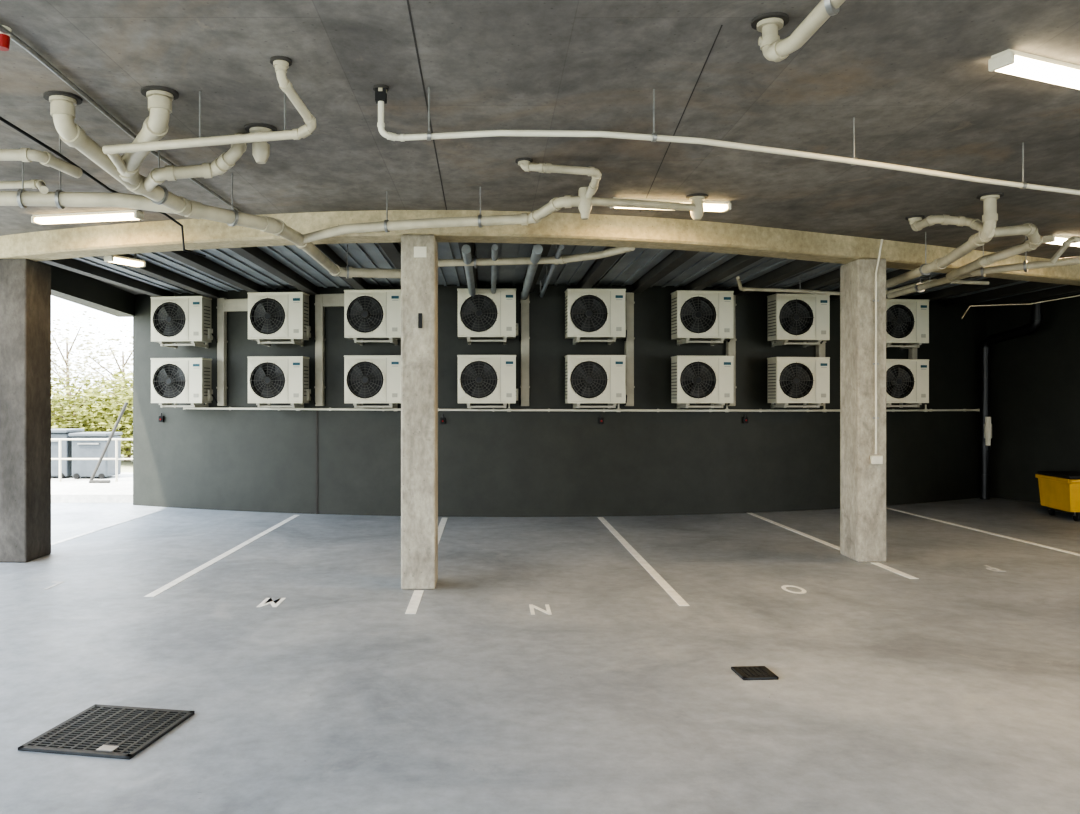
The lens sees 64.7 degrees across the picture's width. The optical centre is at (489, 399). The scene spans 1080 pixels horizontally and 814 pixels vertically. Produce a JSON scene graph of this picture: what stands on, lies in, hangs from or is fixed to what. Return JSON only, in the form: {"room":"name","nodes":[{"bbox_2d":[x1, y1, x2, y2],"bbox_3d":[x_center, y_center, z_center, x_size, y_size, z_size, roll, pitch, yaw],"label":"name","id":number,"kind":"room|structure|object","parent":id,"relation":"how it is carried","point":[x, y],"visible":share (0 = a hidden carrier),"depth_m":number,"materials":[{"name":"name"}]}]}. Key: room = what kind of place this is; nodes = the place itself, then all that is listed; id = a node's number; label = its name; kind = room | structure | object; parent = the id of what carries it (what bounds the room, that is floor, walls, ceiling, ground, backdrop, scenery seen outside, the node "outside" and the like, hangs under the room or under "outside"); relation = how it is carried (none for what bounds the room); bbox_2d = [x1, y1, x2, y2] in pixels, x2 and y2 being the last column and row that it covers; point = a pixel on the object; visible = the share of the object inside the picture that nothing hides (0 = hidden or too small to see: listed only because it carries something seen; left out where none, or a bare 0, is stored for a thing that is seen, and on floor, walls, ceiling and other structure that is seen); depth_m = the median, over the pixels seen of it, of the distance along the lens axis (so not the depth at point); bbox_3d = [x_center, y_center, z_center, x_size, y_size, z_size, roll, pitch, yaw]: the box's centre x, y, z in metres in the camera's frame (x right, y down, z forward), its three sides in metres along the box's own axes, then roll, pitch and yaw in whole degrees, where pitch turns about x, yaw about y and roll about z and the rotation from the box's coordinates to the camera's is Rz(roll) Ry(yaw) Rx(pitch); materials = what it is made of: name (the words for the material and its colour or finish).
{"room":"parking garage","nodes":[
{"label":"parking garage","id":0,"kind":"room"},
{"bbox_2d":[36,261,134,316],"bbox_3d":[-5.926,-1.620,12.185,0.347,0.360,5.224,0,0,-8],"label":"lintel beam","id":1,"kind":"structure","parent":0,"point":[67,285],"depth_m":12.55,"materials":[{"name":"black metal"}]},
{"bbox_2d":[0,497,1079,813],"bbox_3d":[1.500,1.900,7.500,23.000,0.200,25.000,0,0,0],"label":"floor","id":2,"kind":"structure","parent":0,"point":[954,688],"depth_m":5.70,"materials":[{"name":"concrete"}]},
{"bbox_2d":[0,259,50,561],"bbox_3d":[-5.440,0.115,9.675,0.620,3.370,0.550,0,0,0],"label":"concrete pillar","id":3,"kind":"structure","parent":2,"relation":"on","point":[25,284],"depth_m":9.40,"materials":[{"name":"grey concrete"}]},
{"bbox_2d":[45,581,64,588],"bbox_3d":[-4.270,1.798,8.251,0.116,0.002,0.348,0,0,0],"label":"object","id":4,"kind":"structure","parent":2,"relation":"on","point":[56,582],"depth_m":8.35,"materials":[{"name":"paint"}]},
{"bbox_2d":[18,704,193,759],"bbox_3d":[-2.060,1.790,4.620,0.630,0.021,0.630,0,0,10],"label":"storm drain grate","id":5,"kind":"object","parent":2,"relation":"on","point":[106,731],"visible":1,"depth_m":4.57,"materials":[{"name":"metal"}]},
{"bbox_2d":[51,510,161,545],"bbox_3d":[-5.420,1.798,12.050,0.080,0.003,3.701,0,0,1],"label":"parking line","id":6,"kind":"object","parent":2,"relation":"on","point":[102,528],"visible":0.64,"depth_m":11.89,"materials":[{"name":"paint"}]},
{"bbox_2d":[144,515,298,596],"bbox_3d":[-3.070,1.798,10.535,0.090,0.003,5.531,0,0,1],"label":"parking line","id":7,"kind":"object","parent":2,"relation":"on","point":[185,576],"visible":1,"depth_m":9.46,"materials":[{"name":"paint"}]},
{"bbox_2d":[257,598,284,606],"bbox_3d":[-1.943,1.798,7.554,0.176,0.002,0.348,0,0,0],"label":"painted letter","id":8,"kind":"object","parent":2,"relation":"on","point":[266,601],"depth_m":7.55,"materials":[{"name":"paint"}]},
{"bbox_2d":[405,590,423,613],"bbox_3d":[-0.670,1.798,7.590,0.090,0.003,0.880,0,0,0],"label":"parking line","id":9,"kind":"object","parent":2,"relation":"on","point":[413,605],"visible":1,"depth_m":7.54,"materials":[{"name":"paint"}]},
{"bbox_2d":[401,235,437,589],"bbox_3d":[-0.682,0.115,8.265,0.325,3.370,0.470,0,0,0],"label":"concrete pillar","id":10,"kind":"structure","parent":2,"relation":"on","point":[419,253],"depth_m":8.05,"materials":[{"name":"grey concrete"}]},
{"bbox_2d":[438,518,447,543],"bbox_3d":[-0.690,1.798,10.755,0.090,0.003,4.450,0,0,0],"label":"parking line","id":11,"kind":"object","parent":2,"relation":"on","point":[442,523],"visible":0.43,"depth_m":11.98,"materials":[{"name":"paint"}]},
{"bbox_2d":[529,604,551,614],"bbox_3d":[0.431,1.798,7.301,0.174,0.002,0.348,0,0,0],"label":"painted letter","id":12,"kind":"object","parent":2,"relation":"on","point":[531,606],"depth_m":7.29,"materials":[{"name":"paint"}]},
{"bbox_2d":[597,517,689,605],"bbox_3d":[1.695,1.798,10.240,0.100,0.003,5.620,0,0,0],"label":"parking line","id":13,"kind":"object","parent":2,"relation":"on","point":[676,597],"visible":1,"depth_m":9.12,"materials":[{"name":"paint"}]},
{"bbox_2d":[731,666,778,679],"bbox_3d":[1.735,1.792,5.580,0.230,0.016,0.230,0,0,-4],"label":"drain cover","id":14,"kind":"object","parent":2,"relation":"on","point":[744,672],"visible":1,"depth_m":5.55,"materials":[{"name":"metal"}]},
{"bbox_2d":[781,585,805,593],"bbox_3d":[2.886,1.798,8.075,0.201,0.002,0.356,0,0,0],"label":"painted letter","id":15,"kind":"object","parent":2,"relation":"on","point":[783,587],"depth_m":8.06,"materials":[{"name":"paint"}]},
{"bbox_2d":[748,513,839,549],"bbox_3d":[4.185,1.798,11.745,0.090,0.003,3.612,0,0,-2],"label":"parking line","id":16,"kind":"object","parent":2,"relation":"on","point":[753,514],"visible":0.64,"depth_m":11.58,"materials":[{"name":"paint"}]},
{"bbox_2d":[840,259,885,561],"bbox_3d":[4.240,0.115,9.670,0.320,3.370,0.500,0,0,0],"label":"concrete pillar","id":17,"kind":"structure","parent":2,"relation":"on","point":[862,483],"depth_m":9.42,"materials":[{"name":"grey concrete"}]},
{"bbox_2d":[870,239,882,463],"bbox_3d":[4.270,-0.527,9.354,0.120,2.474,0.132,0,0,0],"label":"conduit","id":18,"kind":"object","parent":17,"relation":"attached to","point":[874,459],"visible":1,"depth_m":9.39,"materials":[{"name":"white plastic"}]},
{"bbox_2d":[872,562,918,578],"bbox_3d":[4.260,1.798,8.975,0.090,0.003,0.850,0,0,-1],"label":"parking line","id":19,"kind":"object","parent":2,"relation":"on","point":[875,563],"visible":1,"depth_m":8.91,"materials":[{"name":"paint"}]},
{"bbox_2d":[886,507,1079,555],"bbox_3d":[6.750,1.798,11.600,0.090,0.003,5.408,0,0,-3],"label":"parking line","id":20,"kind":"object","parent":2,"relation":"on","point":[1057,549],"visible":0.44,"depth_m":11.44,"materials":[{"name":"paint"}]},
{"bbox_2d":[984,565,1005,571],"bbox_3d":[5.349,1.798,9.087,0.122,0.002,0.348,0,0,0],"label":"painted letter","id":21,"kind":"object","parent":2,"relation":"on","point":[990,568],"depth_m":9.02,"materials":[{"name":"paint"}]},
{"bbox_2d":[979,299,1043,498],"bbox_3d":[9.199,0.000,15.014,0.230,3.600,1.166,0,0,-22],"label":"downpipe","id":22,"kind":"object","parent":2,"relation":"on","point":[1037,316],"visible":0.98,"depth_m":15.38,"materials":[{"name":"black plastic"}]},
{"bbox_2d":[984,417,991,445],"bbox_3d":[8.970,0.560,15.308,0.130,0.520,0.130,0,0,0],"label":"trap","id":23,"kind":"object","parent":22,"relation":"attached to","point":[987,426],"visible":1,"depth_m":15.27,"materials":[{"name":"white plastic"}]},
{"bbox_2d":[1035,471,1079,520],"bbox_3d":[9.350,1.459,12.900,1.560,0.679,0.950,0,0,7],"label":"yellow waste skip","id":24,"kind":"object","parent":2,"relation":"on","point":[1059,491],"visible":1,"depth_m":12.85,"materials":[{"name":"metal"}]},
{"bbox_2d":[0,0,1079,294],"bbox_3d":[3.200,-1.950,7.500,19.600,0.300,21.000,0,0,0],"label":"ceiling","id":25,"kind":"structure","parent":0,"point":[918,86],"depth_m":5.18,"materials":[{"name":"concrete"}]},
{"bbox_2d":[0,25,10,50],"bbox_3d":[-2.361,-1.750,4.113,0.080,0.100,0.080,0,0,0],"label":"beacon","id":26,"kind":"object","parent":25,"relation":"attached to","point":[4,38],"visible":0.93,"depth_m":4.10,"materials":[{"name":"red plastic"}]},
{"bbox_2d":[31,210,143,224],"bbox_3d":[-3.884,-1.760,8.199,1.142,0.078,0.130,0,0,11],"label":"light","id":27,"kind":"object","parent":25,"relation":"attached to","point":[124,215],"visible":1,"depth_m":8.15,"materials":[{"name":"white plastic"}]},
{"bbox_2d":[0,116,205,256],"bbox_3d":[-2.963,-1.645,6.936,0.211,0.310,3.840,0,0,0],"label":"cable","id":28,"kind":"object","parent":25,"relation":"attached to","point":[1,118],"visible":0.93,"depth_m":5.86,"materials":[{"name":"rubber"}]},
{"bbox_2d":[0,24,243,212],"bbox_3d":[-2.373,-1.775,6.085,0.109,0.028,4.230,0,0,0],"label":"conduit","id":29,"kind":"object","parent":25,"relation":"attached to","point":[2,29],"depth_m":4.94,"materials":[{"name":"grey metal"}]},
{"bbox_2d":[102,56,315,153],"bbox_3d":[-1.606,-1.637,4.941,1.408,0.326,0.427,0,0,28],"label":"pipe","id":30,"kind":"object","parent":25,"relation":"hanging from","point":[281,64],"visible":1,"depth_m":4.87,"materials":[{"name":"beige plastic"}]},
{"bbox_2d":[245,123,276,163],"bbox_3d":[-1.515,-1.685,5.625,0.209,0.230,0.209,0,0,0],"label":"trap","id":31,"kind":"object","parent":25,"relation":"attached to","point":[260,150],"visible":0.78,"depth_m":5.58,"materials":[{"name":"beige plastic"}]},
{"bbox_2d":[0,85,634,278],"bbox_3d":[-1.433,-1.596,7.690,3.036,0.435,5.812,0,0,41],"label":"pipes","id":32,"kind":"object","parent":25,"relation":"attached to","point":[153,196],"visible":0.93,"depth_m":6.11,"materials":[{"name":"beige plastic"}]},
{"bbox_2d":[303,158,707,243],"bbox_3d":[0.088,-1.604,7.003,3.666,0.392,1.471,0,0,0],"label":"pipe","id":33,"kind":"object","parent":25,"relation":"hanging from","point":[584,201],"visible":1,"depth_m":7.11,"materials":[{"name":"beige plastic"}]},
{"bbox_2d":[461,244,563,299],"bbox_3d":[0.253,-1.663,10.965,1.130,0.275,4.130,0,0,0],"label":"conduit","id":34,"kind":"object","parent":25,"relation":"attached to","point":[537,249],"visible":0.81,"depth_m":10.21,"materials":[{"name":"grey metal"}]},
{"bbox_2d":[0,210,1079,285],"bbox_3d":[2.272,-1.683,10.557,17.644,0.235,5.014,0,0,0],"label":"ceiling beam","id":35,"kind":"structure","parent":25,"relation":"attached to","point":[555,228],"depth_m":8.59,"materials":[{"name":"beige concrete"}]},
{"bbox_2d":[40,242,1079,309],"bbox_3d":[2.281,-1.724,11.909,15.697,0.142,6.173,0,0,-7],"label":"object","id":36,"kind":"structure","parent":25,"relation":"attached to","point":[249,269],"depth_m":11.56,"materials":[{"name":"grey metal"}]},
{"bbox_2d":[104,253,145,267],"bbox_3d":[-4.173,-1.675,9.728,0.130,0.248,0.479,0,0,26],"label":"light","id":37,"kind":"object","parent":36,"relation":"hanging from","point":[135,262],"visible":0.91,"depth_m":9.68,"materials":[{"name":"white plastic"}]},
{"bbox_2d":[407,0,722,211],"bbox_3d":[0.511,-1.799,5.848,1.855,0.002,4.580,0,0,0],"label":"joint","id":38,"kind":"object","parent":25,"relation":"attached to","point":[409,10],"visible":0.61,"depth_m":4.88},
{"bbox_2d":[610,207,645,208],"bbox_3d":[1.236,-1.760,7.633,0.323,0.078,0.059,0,0,-8],"label":"light","id":39,"kind":"object","parent":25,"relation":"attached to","point":[610,207],"depth_m":7.65,"materials":[{"name":"white plastic"}]},
{"bbox_2d":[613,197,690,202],"bbox_3d":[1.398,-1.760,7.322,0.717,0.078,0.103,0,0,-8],"label":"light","id":40,"kind":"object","parent":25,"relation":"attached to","point":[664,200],"depth_m":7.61,"materials":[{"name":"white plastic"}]},
{"bbox_2d":[703,201,730,212],"bbox_3d":[2.006,-1.760,7.572,0.363,0.078,0.417,0,0,-8],"label":"light","id":41,"kind":"object","parent":25,"relation":"attached to","point":[718,206],"depth_m":7.68,"materials":[{"name":"white plastic"}]},
{"bbox_2d":[373,84,1079,194],"bbox_3d":[2.387,-1.637,5.531,6.243,0.326,0.464,0,0,-16],"label":"pipe","id":42,"kind":"object","parent":25,"relation":"attached to","point":[380,90],"visible":1,"depth_m":4.94,"materials":[{"name":"white plastic"}]},
{"bbox_2d":[751,0,844,61],"bbox_3d":[1.387,-1.689,3.517,0.170,0.222,1.196,0,0,-7],"label":"pipe","id":43,"kind":"object","parent":25,"relation":"attached to","point":[774,49],"visible":1,"depth_m":3.91,"materials":[{"name":"beige plastic"}]},
{"bbox_2d":[736,276,989,294],"bbox_3d":[5.019,-1.644,11.724,3.328,0.312,1.001,0,0,7],"label":"pipe","id":44,"kind":"object","parent":25,"relation":"attached to","point":[740,287],"visible":0.7,"depth_m":11.94,"materials":[{"name":"beige plastic"}]},
{"bbox_2d":[886,192,1079,298],"bbox_3d":[4.875,-1.567,9.399,2.717,0.465,3.311,0,0,-25],"label":"pipes","id":45,"kind":"object","parent":25,"relation":"attached to","point":[987,230],"visible":0.99,"depth_m":8.34,"materials":[{"name":"beige plastic"}]},
{"bbox_2d":[961,295,1079,317],"bbox_3d":[7.372,-1.300,11.755,2.188,0.417,0.324,0,0,-11],"label":"pipe","id":46,"kind":"object","parent":25,"relation":"hanging from","point":[1076,295],"visible":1,"depth_m":11.86,"materials":[{"name":"beige plastic"}]},
{"bbox_2d":[988,49,1079,89],"bbox_3d":[3.052,-1.760,4.575,0.905,0.078,0.130,0,0,-23],"label":"light","id":47,"kind":"object","parent":25,"relation":"attached to","point":[1009,61],"visible":1,"depth_m":4.46,"materials":[{"name":"white plastic"}]},
{"bbox_2d":[1042,235,1079,246],"bbox_3d":[6.673,-1.760,9.535,1.256,0.078,0.130,0,0,-23],"label":"light","id":48,"kind":"object","parent":25,"relation":"attached to","point":[1051,239],"visible":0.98,"depth_m":9.30,"materials":[{"name":"white plastic"}]},
{"bbox_2d":[133,283,985,516],"bbox_3d":[1.632,0.000,14.282,15.408,3.600,2.305,0,0,-5],"label":"wall","id":49,"kind":"structure","parent":0,"point":[496,463],"depth_m":13.44,"materials":[{"name":"grey paint"}]},
{"bbox_2d":[159,413,163,421],"bbox_3d":[-5.521,0.295,14.268,0.080,0.150,0.077,0,0,0],"label":"tap","id":50,"kind":"object","parent":49,"relation":"attached to","point":[161,418],"visible":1,"depth_m":14.25,"materials":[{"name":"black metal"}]},
{"bbox_2d":[150,296,216,347],"bbox_3d":[-4.906,-1.249,13.728,0.952,0.798,0.542,0,0,7],"label":"air conditioner unit","id":51,"kind":"object","parent":49,"relation":"attached to","point":[174,319],"visible":1,"depth_m":13.51,"materials":[{"name":"metal"}]},
{"bbox_2d":[150,358,217,407],"bbox_3d":[-4.906,-0.269,13.728,0.952,0.798,0.542,0,0,7],"label":"air conditioner unit","id":52,"kind":"object","parent":49,"relation":"attached to","point":[173,380],"visible":1,"depth_m":13.51,"materials":[{"name":"metal"}]},
{"bbox_2d":[216,298,227,405],"bbox_3d":[-4.353,-0.780,13.810,0.145,1.750,0.105,0,0,18],"label":"duct","id":53,"kind":"object","parent":49,"relation":"attached to","point":[222,341],"visible":1,"depth_m":13.77,"materials":[{"name":"white metal"}]},
{"bbox_2d":[224,298,247,311],"bbox_3d":[-4.089,-1.530,13.725,0.501,0.200,0.080,0,0,18],"label":"duct","id":54,"kind":"object","parent":49,"relation":"attached to","point":[230,305],"visible":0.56,"depth_m":13.69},
{"bbox_2d":[247,292,314,346],"bbox_3d":[-3.220,-1.249,13.218,0.952,0.798,0.542,0,0,5],"label":"air conditioner unit","id":55,"kind":"object","parent":49,"relation":"attached to","point":[272,316],"visible":1,"depth_m":12.99,"materials":[{"name":"metal"}]},
{"bbox_2d":[247,356,314,407],"bbox_3d":[-3.220,-0.269,13.218,0.952,0.798,0.542,0,0,5],"label":"air conditioner unit","id":56,"kind":"object","parent":49,"relation":"attached to","point":[271,379],"visible":1,"depth_m":12.98,"materials":[{"name":"metal"}]},
{"bbox_2d":[316,406,317,513],"bbox_3d":[-2.732,0.800,13.415,0.030,2.000,0.014,0,0,0],"label":"expansion joint","id":57,"kind":"object","parent":49,"relation":"attached to","point":[316,406],"visible":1,"depth_m":13.41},
{"bbox_2d":[314,294,325,405],"bbox_3d":[-2.671,-0.780,13.347,0.145,1.750,0.105,0,0,12],"label":"duct","id":58,"kind":"object","parent":49,"relation":"attached to","point":[320,339],"visible":1,"depth_m":13.30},
{"bbox_2d":[322,293,343,306],"bbox_3d":[-2.429,-1.560,13.297,0.473,0.200,0.080,0,0,11],"label":"duct","id":59,"kind":"object","parent":49,"relation":"attached to","point":[329,300],"visible":0.56,"depth_m":13.26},
{"bbox_2d":[344,289,400,344],"bbox_3d":[-1.697,-1.249,12.927,0.952,0.798,0.542,0,0,3],"label":"air conditioner unit","id":60,"kind":"object","parent":49,"relation":"attached to","point":[368,314],"visible":0.8,"depth_m":12.68,"materials":[{"name":"metal"}]},
{"bbox_2d":[344,355,400,407],"bbox_3d":[-1.697,-0.269,12.927,0.952,0.798,0.542,0,0,3],"label":"air conditioner unit","id":61,"kind":"object","parent":49,"relation":"attached to","point":[367,378],"visible":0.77,"depth_m":12.68,"materials":[{"name":"metal"}]},
{"bbox_2d":[440,414,445,423],"bbox_3d":[-0.725,0.295,13.079,0.080,0.150,0.077,0,0,0],"label":"tap","id":62,"kind":"object","parent":49,"relation":"attached to","point":[442,420],"visible":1,"depth_m":13.06,"materials":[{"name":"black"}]},
{"bbox_2d":[457,288,520,344],"bbox_3d":[-0.007,-1.249,12.795,0.952,0.798,0.542,0,0,1],"label":"air conditioner unit","id":63,"kind":"object","parent":49,"relation":"attached to","point":[485,315],"visible":0.98,"depth_m":12.54,"materials":[{"name":"metal"}]},
{"bbox_2d":[457,355,520,407],"bbox_3d":[-0.007,-0.269,12.795,0.952,0.798,0.542,0,0,1],"label":"air conditioner unit","id":64,"kind":"object","parent":49,"relation":"attached to","point":[481,378],"visible":1,"depth_m":12.54,"materials":[{"name":"metal"}]},
{"bbox_2d":[520,292,529,405],"bbox_3d":[0.536,-0.780,13.014,0.146,1.750,0.106,0,0,0],"label":"duct","id":65,"kind":"object","parent":49,"relation":"attached to","point":[525,337],"visible":0.83,"depth_m":12.97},
{"bbox_2d":[183,404,979,412],"bbox_3d":[2.107,0.283,13.972,14.281,0.480,1.763,0,0,-6],"label":"pipe","id":66,"kind":"object","parent":49,"relation":"attached to","point":[508,409],"visible":0.87,"depth_m":13.33,"materials":[{"name":"white plastic"}]},
{"bbox_2d":[565,289,626,344],"bbox_3d":[1.609,-1.249,12.827,0.952,0.798,0.542,0,0,-2],"label":"air conditioner unit","id":67,"kind":"object","parent":49,"relation":"attached to","point":[589,313],"visible":1,"depth_m":12.58,"materials":[{"name":"metal"}]},
{"bbox_2d":[565,355,626,407],"bbox_3d":[1.609,-0.269,12.827,0.952,0.798,0.542,0,0,-2],"label":"air conditioner unit","id":68,"kind":"object","parent":49,"relation":"attached to","point":[588,378],"visible":1,"depth_m":12.58,"materials":[{"name":"metal"}]},
{"bbox_2d":[599,414,603,423],"bbox_3d":[1.715,0.295,13.092,0.080,0.150,0.077,0,0,0],"label":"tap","id":69,"kind":"object","parent":49,"relation":"attached to","point":[601,419],"visible":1,"depth_m":13.08,"materials":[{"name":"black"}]},
{"bbox_2d":[624,292,634,405],"bbox_3d":[2.148,-0.780,13.120,0.145,1.750,0.105,0,0,-7],"label":"duct","id":70,"kind":"object","parent":49,"relation":"attached to","point":[629,343],"visible":0.85,"depth_m":13.08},
{"bbox_2d":[671,290,733,345],"bbox_3d":[3.263,-1.249,13.039,0.952,0.798,0.542,0,0,-4],"label":"air conditioner unit","id":71,"kind":"object","parent":49,"relation":"attached to","point":[695,314],"visible":1,"depth_m":12.81,"materials":[{"name":"metal"}]},
{"bbox_2d":[671,355,733,407],"bbox_3d":[3.263,-0.269,13.039,0.952,0.798,0.542,0,0,-4],"label":"air conditioner unit","id":72,"kind":"object","parent":49,"relation":"attached to","point":[694,379],"visible":1,"depth_m":12.81,"materials":[{"name":"metal"}]},
{"bbox_2d":[725,295,736,405],"bbox_3d":[3.799,-0.780,13.416,0.145,1.750,0.105,0,0,-13],"label":"duct","id":73,"kind":"object","parent":49,"relation":"attached to","point":[730,346],"visible":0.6,"depth_m":13.38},
{"bbox_2d":[743,414,747,422],"bbox_3d":[4.062,0.295,13.500,0.080,0.150,0.077,0,0,0],"label":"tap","id":74,"kind":"object","parent":49,"relation":"attached to","point":[745,419],"visible":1,"depth_m":13.48,"materials":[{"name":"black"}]},
{"bbox_2d":[767,357,829,407],"bbox_3d":[4.866,-0.269,13.427,0.952,0.798,0.542,0,0,-6],"label":"air conditioner unit","id":75,"kind":"object","parent":49,"relation":"attached to","point":[804,380],"visible":1,"depth_m":13.20,"materials":[{"name":"metal"}]},
{"bbox_2d":[767,293,829,346],"bbox_3d":[4.866,-1.249,13.427,0.952,0.798,0.542,0,0,-6],"label":"air conditioner unit","id":76,"kind":"object","parent":49,"relation":"attached to","point":[804,318],"visible":1,"depth_m":13.20,"materials":[{"name":"metal"}]},
{"bbox_2d":[816,341,825,405],"bbox_3d":[5.400,-0.780,13.885,0.145,1.750,0.105,0,0,-19],"label":"duct","id":77,"kind":"object","parent":49,"relation":"attached to","point":[820,349],"visible":0.26,"depth_m":13.85,"materials":[{"name":"white metal"}]},
{"bbox_2d":[886,359,928,407],"bbox_3d":[6.770,-0.269,14.120,0.952,0.798,0.542,0,0,-9],"label":"air conditioner unit","id":78,"kind":"object","parent":49,"relation":"attached to","point":[907,380],"visible":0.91,"depth_m":13.90,"materials":[{"name":"metal"}]},
{"bbox_2d":[886,299,928,349],"bbox_3d":[6.770,-1.249,14.120,0.952,0.798,0.542,0,0,-9],"label":"air conditioner unit","id":79,"kind":"object","parent":49,"relation":"attached to","point":[907,320],"visible":0.84,"depth_m":13.90,"materials":[{"name":"metal"}]},
{"bbox_2d":[908,348,916,358],"bbox_3d":[7.300,-0.780,14.676,0.145,1.750,0.105,0,0,-26],"label":"duct","id":80,"kind":"object","parent":49,"relation":"attached to","point":[912,352],"visible":0.08,"depth_m":14.64,"materials":[{"name":"white metal"}]},
{"bbox_2d":[986,293,1079,502],"bbox_3d":[11.094,0.000,11.569,0.652,3.600,9.687,0,0,-20],"label":"wall","id":81,"kind":"structure","parent":0,"point":[1035,378],"depth_m":15.01,"materials":[{"name":"grey paint"}]},
{"label":"outside","id":82,"kind":"structure","parent":0,"visible":0},
{"bbox_2d":[121,445,132,471],"bbox_3d":[0.000,2.075,20.000,120.000,0.150,100.000,0,0,0],"label":"ground","id":83,"kind":"structure","parent":82,"point":[126,466],"depth_m":25.95,"materials":[{"name":"white concrete"}]},
{"bbox_2d":[51,375,101,425],"bbox_3d":[-14.205,0.578,28.652,2.963,2.866,2.901,0,0,0],"label":"tree","id":84,"kind":"object","parent":83,"relation":"on","point":[87,382],"visible":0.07,"depth_m":28.44,"materials":[{"name":"green plant"}]},
{"bbox_2d":[51,311,114,397],"bbox_3d":[-16.611,-0.735,33.220,3.616,5.481,3.561,0,0,0],"label":"tree","id":85,"kind":"object","parent":83,"relation":"on","point":[67,372],"visible":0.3,"depth_m":33.19,"materials":[{"name":"green plant"}]},
{"bbox_2d":[51,388,121,431],"bbox_3d":[-13.088,0.813,26.601,2.861,2.400,2.868,0,0,0],"label":"tree","id":86,"kind":"object","parent":83,"relation":"on","point":[63,421],"visible":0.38,"depth_m":26.11,"materials":[{"name":"green plant"}]},
{"bbox_2d":[51,472,132,502],"bbox_3d":[-11.075,1.830,17.200,9.850,0.340,4.600,0,0,0],"label":"paved terrace","id":87,"kind":"object","parent":83,"relation":"on","point":[69,490],"visible":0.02,"depth_m":15.59,"materials":[{"name":"white concrete"}]},
{"bbox_2d":[51,429,83,478],"bbox_3d":[-9.350,1.143,18.270,0.910,1.035,0.780,0,0,0],"label":"wheelie bin","id":88,"kind":"object","parent":87,"relation":"on","point":[66,445],"visible":0.41,"depth_m":17.95,"materials":[{"name":"grey plastic"}]},
{"bbox_2d":[51,438,132,481],"bbox_3d":[-8.200,1.220,17.300,3.450,0.880,0.050,0,0,0],"label":"handrail","id":89,"kind":"object","parent":87,"relation":"on","point":[116,458],"visible":0.34,"depth_m":17.29,"materials":[{"name":"white metal"}]},
{"bbox_2d":[69,432,122,478],"bbox_3d":[-8.420,1.177,18.170,0.810,0.965,0.780,0,0,0],"label":"wheelie bin","id":90,"kind":"object","parent":87,"relation":"on","point":[80,448],"visible":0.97,"depth_m":17.85,"materials":[{"name":"grey plastic"}]},
{"bbox_2d":[88,402,127,482],"bbox_3d":[-7.658,0.855,17.044,0.734,1.633,0.175,0,0,-17],"label":"prop","id":91,"kind":"object","parent":87,"relation":"on","point":[91,480],"visible":1,"depth_m":17.06,"materials":[{"name":"metal"}]},
{"bbox_2d":[71,325,132,447],"bbox_3d":[-14.159,-0.420,32.771,3.614,4.852,3.706,0,0,0],"label":"tree","id":92,"kind":"object","parent":83,"relation":"on","point":[126,363],"visible":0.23,"depth_m":32.35,"materials":[{"name":"green plant"}]},
{"bbox_2d":[83,373,132,460],"bbox_3d":[-11.886,0.576,27.869,2.867,2.870,2.871,0,0,0],"label":"tree","id":93,"kind":"object","parent":83,"relation":"on","point":[97,389],"visible":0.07,"depth_m":27.25,"materials":[{"name":"green plant"}]},
{"bbox_2d":[92,369,132,457],"bbox_3d":[-10.761,0.512,26.314,2.845,2.996,2.948,0,0,0],"label":"tree","id":94,"kind":"object","parent":83,"relation":"on","point":[120,398],"visible":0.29,"depth_m":25.71,"materials":[{"name":"green plant"}]}
]}

